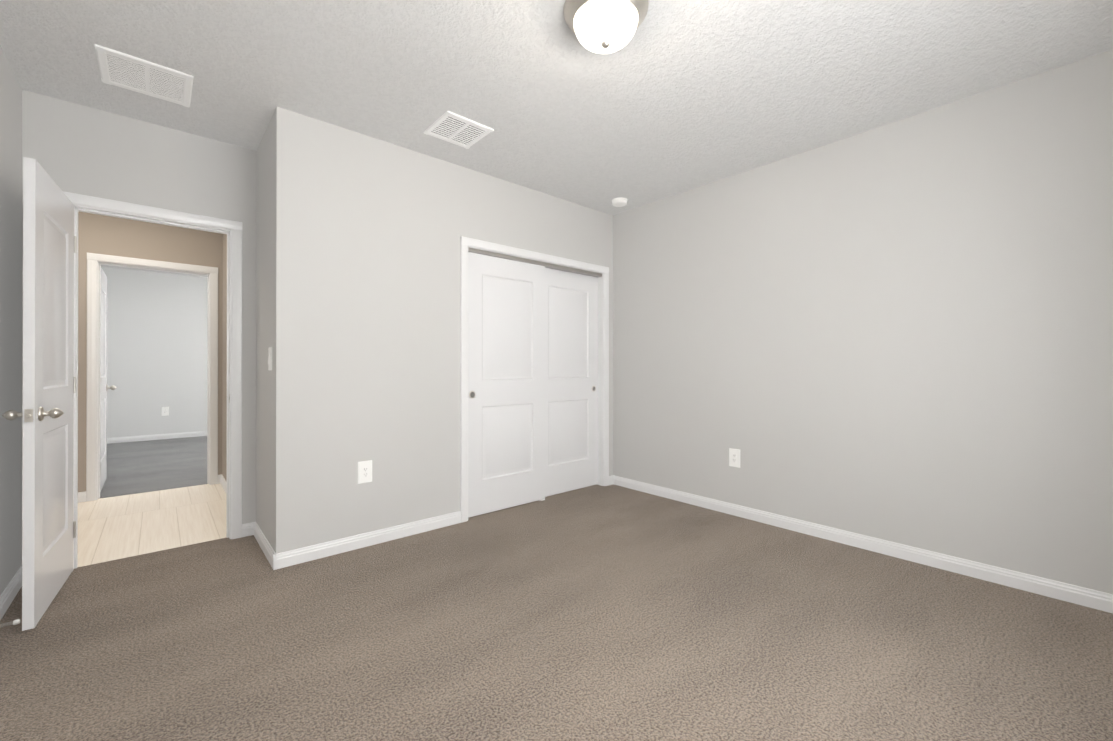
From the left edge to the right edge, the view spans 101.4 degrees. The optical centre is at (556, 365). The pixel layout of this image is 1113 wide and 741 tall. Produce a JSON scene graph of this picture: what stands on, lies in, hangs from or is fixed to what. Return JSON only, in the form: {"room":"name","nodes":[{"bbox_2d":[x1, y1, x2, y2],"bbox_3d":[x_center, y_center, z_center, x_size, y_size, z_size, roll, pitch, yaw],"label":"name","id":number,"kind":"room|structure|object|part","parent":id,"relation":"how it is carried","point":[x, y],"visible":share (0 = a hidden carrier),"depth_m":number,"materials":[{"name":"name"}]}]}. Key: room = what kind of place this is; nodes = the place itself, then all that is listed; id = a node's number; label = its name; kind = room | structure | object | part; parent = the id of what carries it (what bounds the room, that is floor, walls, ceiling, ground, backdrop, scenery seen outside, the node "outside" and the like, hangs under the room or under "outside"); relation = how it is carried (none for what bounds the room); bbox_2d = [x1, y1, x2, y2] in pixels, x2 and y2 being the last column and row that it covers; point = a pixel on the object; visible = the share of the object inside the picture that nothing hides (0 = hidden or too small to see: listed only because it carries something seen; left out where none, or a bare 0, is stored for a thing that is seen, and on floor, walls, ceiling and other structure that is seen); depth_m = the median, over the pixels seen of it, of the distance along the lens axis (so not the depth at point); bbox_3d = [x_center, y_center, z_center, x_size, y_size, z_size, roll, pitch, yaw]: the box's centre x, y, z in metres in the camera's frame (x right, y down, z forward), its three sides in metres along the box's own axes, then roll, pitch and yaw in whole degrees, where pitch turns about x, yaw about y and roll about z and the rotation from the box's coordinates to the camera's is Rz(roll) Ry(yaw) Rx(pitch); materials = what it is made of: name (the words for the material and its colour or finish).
{"room":"empty bedroom","nodes":[
{"label":"empty bedroom","id":0,"kind":"room"},
{"bbox_2d":[0,45,21,594],"bbox_3d":[-1.539,-0.164,0.842,0.120,2.600,4.290,0,0,-41],"label":"wall","id":1,"kind":"structure","parent":0,"point":[10,284],"depth_m":2.22,"materials":[{"name":"grey paint"}]},
{"bbox_2d":[0,566,21,619],"bbox_3d":[-1.477,1.094,0.893,0.044,0.083,4.050,0,0,-41],"label":"baseboard","id":2,"kind":"structure","parent":1,"relation":"attached to","point":[8,595],"depth_m":2.19,"materials":[{"name":"white wood"}]},
{"bbox_2d":[0,619,19,627],"bbox_3d":[-2.314,1.086,1.908,0.088,0.024,0.024,0,0,-41],"label":"door stop","id":3,"kind":"object","parent":2,"relation":"attached to","point":[16,622],"visible":1,"depth_m":1.92,"materials":[{"name":"silver metal"}]},
{"bbox_2d":[21,90,255,565],"bbox_3d":[-2.429,-0.160,2.833,1.159,2.600,0.120,0,0,-41],"label":"wall","id":4,"kind":"structure","parent":0,"point":[70,147],"depth_m":2.77,"materials":[{"name":"grey paint"}]},
{"bbox_2d":[2,157,75,630],"bbox_3d":[-2.483,0.119,2.215,0.184,2.015,0.720,0,0,-41],"label":"bedroom door","id":5,"kind":"structure","parent":4,"relation":"in","point":[47,415],"depth_m":2.10,"materials":[{"name":"white wood"}]},
{"bbox_2d":[63,191,241,569],"bbox_3d":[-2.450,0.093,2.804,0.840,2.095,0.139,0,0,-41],"label":"door frame","id":6,"kind":"structure","parent":4,"relation":"attached to","point":[235,227],"depth_m":3.02,"materials":[{"name":"white wood"}]},
{"bbox_3d":[-2.455,0.115,2.809,0.750,2.050,0.124,0,0,-41],"label":"bedroom door jamb","id":7,"kind":"part","parent":6,"relation":"part of","materials":[{"name":"white wood"}]},
{"bbox_2d":[78,211,222,491],"bbox_3d":[-3.531,-0.156,4.300,4.520,2.600,0.120,0,0,-41],"label":"wall","id":8,"kind":"structure","parent":0,"point":[109,235],"depth_m":4.02,"materials":[{"name":"beige paint"}]},
{"bbox_2d":[78,491,85,502],"bbox_3d":[-4.573,1.100,3.298,1.635,0.083,0.015,0,0,-41],"label":"baseboard","id":9,"kind":"structure","parent":8,"relation":"attached to","point":[81,495],"depth_m":3.82,"materials":[{"name":"white wood"}]},
{"bbox_2d":[100,268,116,491],"bbox_3d":[-4.256,0.124,4.255,0.184,2.015,0.784,0,0,-41],"label":"room door","id":10,"kind":"structure","parent":8,"relation":"in","point":[104,387],"depth_m":4.30,"materials":[{"name":"white wood"}]},
{"bbox_2d":[77,483,226,566],"bbox_3d":[-3.656,1.193,2.966,2.780,0.096,1.840,0,0,-41],"label":"floor","id":11,"kind":"structure","parent":0,"point":[118,527],"depth_m":3.33,"materials":[{"name":"beige wood"}]},
{"bbox_2d":[98,436,206,498],"bbox_3d":[-4.734,1.198,5.888,4.240,0.100,3.980,0,0,-41],"label":"floor","id":12,"kind":"structure","parent":0,"point":[135,467],"depth_m":5.23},
{"bbox_2d":[101,267,206,437],"bbox_3d":[-6.004,-0.149,7.345,4.240,2.600,0.120,0,0,-41],"label":"wall","id":13,"kind":"structure","parent":0,"point":[156,341],"depth_m":7.07,"materials":[{"name":"grey paint"}]},
{"bbox_2d":[107,431,206,443],"bbox_3d":[-5.960,1.109,7.291,4.000,0.083,0.015,0,0,-41],"label":"baseboard","id":14,"kind":"structure","parent":13,"relation":"attached to","point":[197,433],"depth_m":7.06,"materials":[{"name":"white wood"}]},
{"bbox_2d":[161,407,168,415],"bbox_3d":[-6.135,0.716,7.143,0.088,0.136,0.009,0,0,-41],"label":"outlet","id":15,"kind":"object","parent":13,"relation":"attached to","point":[164,411],"visible":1,"depth_m":7.14,"materials":[{"name":"white plastic"}]},
{"bbox_2d":[222,116,272,546],"bbox_3d":[-2.415,-0.158,3.588,0.145,2.600,2.420,0,0,-41],"label":"wall","id":16,"kind":"structure","parent":0,"point":[264,247],"depth_m":2.89,"materials":[{"name":"grey paint"}]},
{"bbox_2d":[218,474,243,534],"bbox_3d":[-2.718,1.101,3.792,0.040,0.083,1.710,0,0,-41],"label":"baseboard","id":17,"kind":"structure","parent":16,"relation":"attached to","point":[221,479],"depth_m":4.25,"materials":[{"name":"white wood"}]},
{"bbox_2d":[244,522,273,559],"bbox_3d":[-1.827,1.099,2.818,0.040,0.083,0.690,0,0,-41],"label":"baseboard","id":18,"kind":"structure","parent":16,"relation":"attached to","point":[252,528],"depth_m":2.94,"materials":[{"name":"white wood"}]},
{"bbox_2d":[268,347,271,369],"bbox_3d":[-1.691,-0.040,2.684,0.014,0.136,0.088,0,0,-41],"label":"light switch","id":19,"kind":"object","parent":16,"relation":"attached to","point":[269,358],"visible":1,"depth_m":2.66,"materials":[{"name":"white plastic"}]},
{"bbox_2d":[272,107,612,553],"bbox_3d":[-0.551,-0.158,3.533,2.820,2.600,0.115,0,0,-41],"label":"wall","id":20,"kind":"structure","parent":0,"point":[368,231],"depth_m":2.92,"materials":[{"name":"grey paint"}]},
{"bbox_2d":[268,511,460,569],"bbox_3d":[-1.140,1.099,2.930,1.175,0.083,0.015,0,0,-41],"label":"baseboard","id":21,"kind":"structure","parent":20,"relation":"attached to","point":[313,552],"depth_m":2.84,"materials":[{"name":"white wood"}]},
{"bbox_2d":[358,460,371,483],"bbox_3d":[-1.207,0.671,2.876,0.088,0.136,0.009,0,0,-41],"label":"outlet","id":22,"kind":"object","parent":20,"relation":"attached to","point":[364,471],"visible":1,"depth_m":2.87,"materials":[{"name":"white plastic"}]},
{"bbox_2d":[468,252,544,517],"bbox_3d":[-0.389,0.142,3.644,0.755,1.980,0.034,0,0,-41],"label":"closet door","id":23,"kind":"structure","parent":20,"relation":"in","point":[506,383],"depth_m":3.62,"materials":[{"name":"white wood"}]},
{"bbox_2d":[460,236,608,522],"bbox_3d":[-0.138,0.101,3.883,1.585,2.085,0.134,0,0,-41],"label":"door frame","id":24,"kind":"structure","parent":20,"relation":"attached to","point":[465,242],"depth_m":3.78,"materials":[{"name":"white wood"}]},
{"bbox_3d":[-0.143,0.123,3.889,1.495,2.040,0.119,0,0,-41],"label":"closet door jamb","id":25,"kind":"part","parent":24,"relation":"part of","materials":[{"name":"white wood"}]},
{"bbox_2d":[468,247,601,276],"bbox_3d":[-0.142,-0.863,3.891,1.455,0.028,0.088,0,0,-41],"label":"trim","id":26,"kind":"structure","parent":20,"relation":"attached to","point":[554,266],"depth_m":3.83,"materials":[{"name":"white wood"}]},
{"bbox_2d":[545,268,597,496],"bbox_3d":[0.107,0.143,4.131,0.755,1.980,0.034,0,0,-41],"label":"closet door","id":27,"kind":"structure","parent":20,"relation":"in","point":[571,380],"depth_m":4.13,"materials":[{"name":"white wood"}]},
{"bbox_2d":[0,484,1112,740],"bbox_3d":[-0.015,1.189,2.123,4.104,0.100,4.220,0,0,-41],"label":"floor","id":28,"kind":"structure","parent":0,"point":[596,612],"depth_m":1.87,"materials":[{"name":"brown carpet"}]},
{"bbox_2d":[0,0,1112,276],"bbox_3d":[-2.523,-1.507,3.803,5.780,0.100,10.140,0,0,-41],"label":"ceiling","id":29,"kind":"structure","parent":0,"point":[674,98],"depth_m":2.25,"materials":[{"name":"white paint"}]},
{"bbox_2d":[94,44,193,107],"bbox_3d":[-2.080,-1.455,2.317,0.352,0.011,0.355,0,0,-41],"label":"ceiling vent","id":30,"kind":"object","parent":29,"relation":"in","point":[127,71],"visible":1,"depth_m":2.30,"materials":[{"name":"white metal"}]},
{"bbox_2d":[423,111,493,148],"bbox_3d":[-0.609,-1.455,2.831,0.315,0.009,0.318,0,0,-41],"label":"ceiling vent","id":31,"kind":"object","parent":29,"relation":"in","point":[456,129],"visible":1,"depth_m":2.82,"materials":[{"name":"white metal"}]},
{"bbox_2d":[564,0,648,53],"bbox_3d":[0.202,-1.384,1.871,0.346,0.156,0.346,0,0,-41],"label":"ceiling light","id":32,"kind":"object","parent":29,"relation":"attached to","point":[572,8],"depth_m":1.81,"materials":[{"name":"white glass"}]},
{"bbox_3d":[0.202,-1.368,1.871,0.260,0.088,0.260,0,0,-41],"label":"ceiling light shade","id":33,"kind":"part","parent":32,"relation":"part of","materials":[{"name":"white glass"}]},
{"bbox_2d":[612,197,626,206],"bbox_3d":[0.557,-1.434,4.016,0.136,0.045,0.136,0,0,-41],"label":"smoke detector","id":34,"kind":"object","parent":29,"relation":"attached to","point":[619,202],"visible":1,"depth_m":3.98,"materials":[{"name":"white plastic"}]},
{"bbox_2d":[613,49,1112,593],"bbox_3d":[1.462,-0.158,3.463,0.120,2.600,4.290,0,0,-41],"label":"wall","id":35,"kind":"structure","parent":0,"point":[899,331],"depth_m":2.69,"materials":[{"name":"grey paint"}]},
{"bbox_2d":[729,448,739,467],"bbox_3d":[1.359,0.705,3.480,0.009,0.136,0.088,0,0,-41],"label":"outlet","id":36,"kind":"object","parent":35,"relation":"attached to","point":[734,457],"visible":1,"depth_m":3.48,"materials":[{"name":"white plastic"}]},
{"bbox_2d":[609,475,1112,612],"bbox_3d":[1.623,1.100,3.153,0.040,0.083,3.315,0,0,-41],"label":"baseboard","id":37,"kind":"structure","parent":35,"relation":"attached to","point":[1087,597],"depth_m":2.68,"materials":[{"name":"white wood"}]}
]}

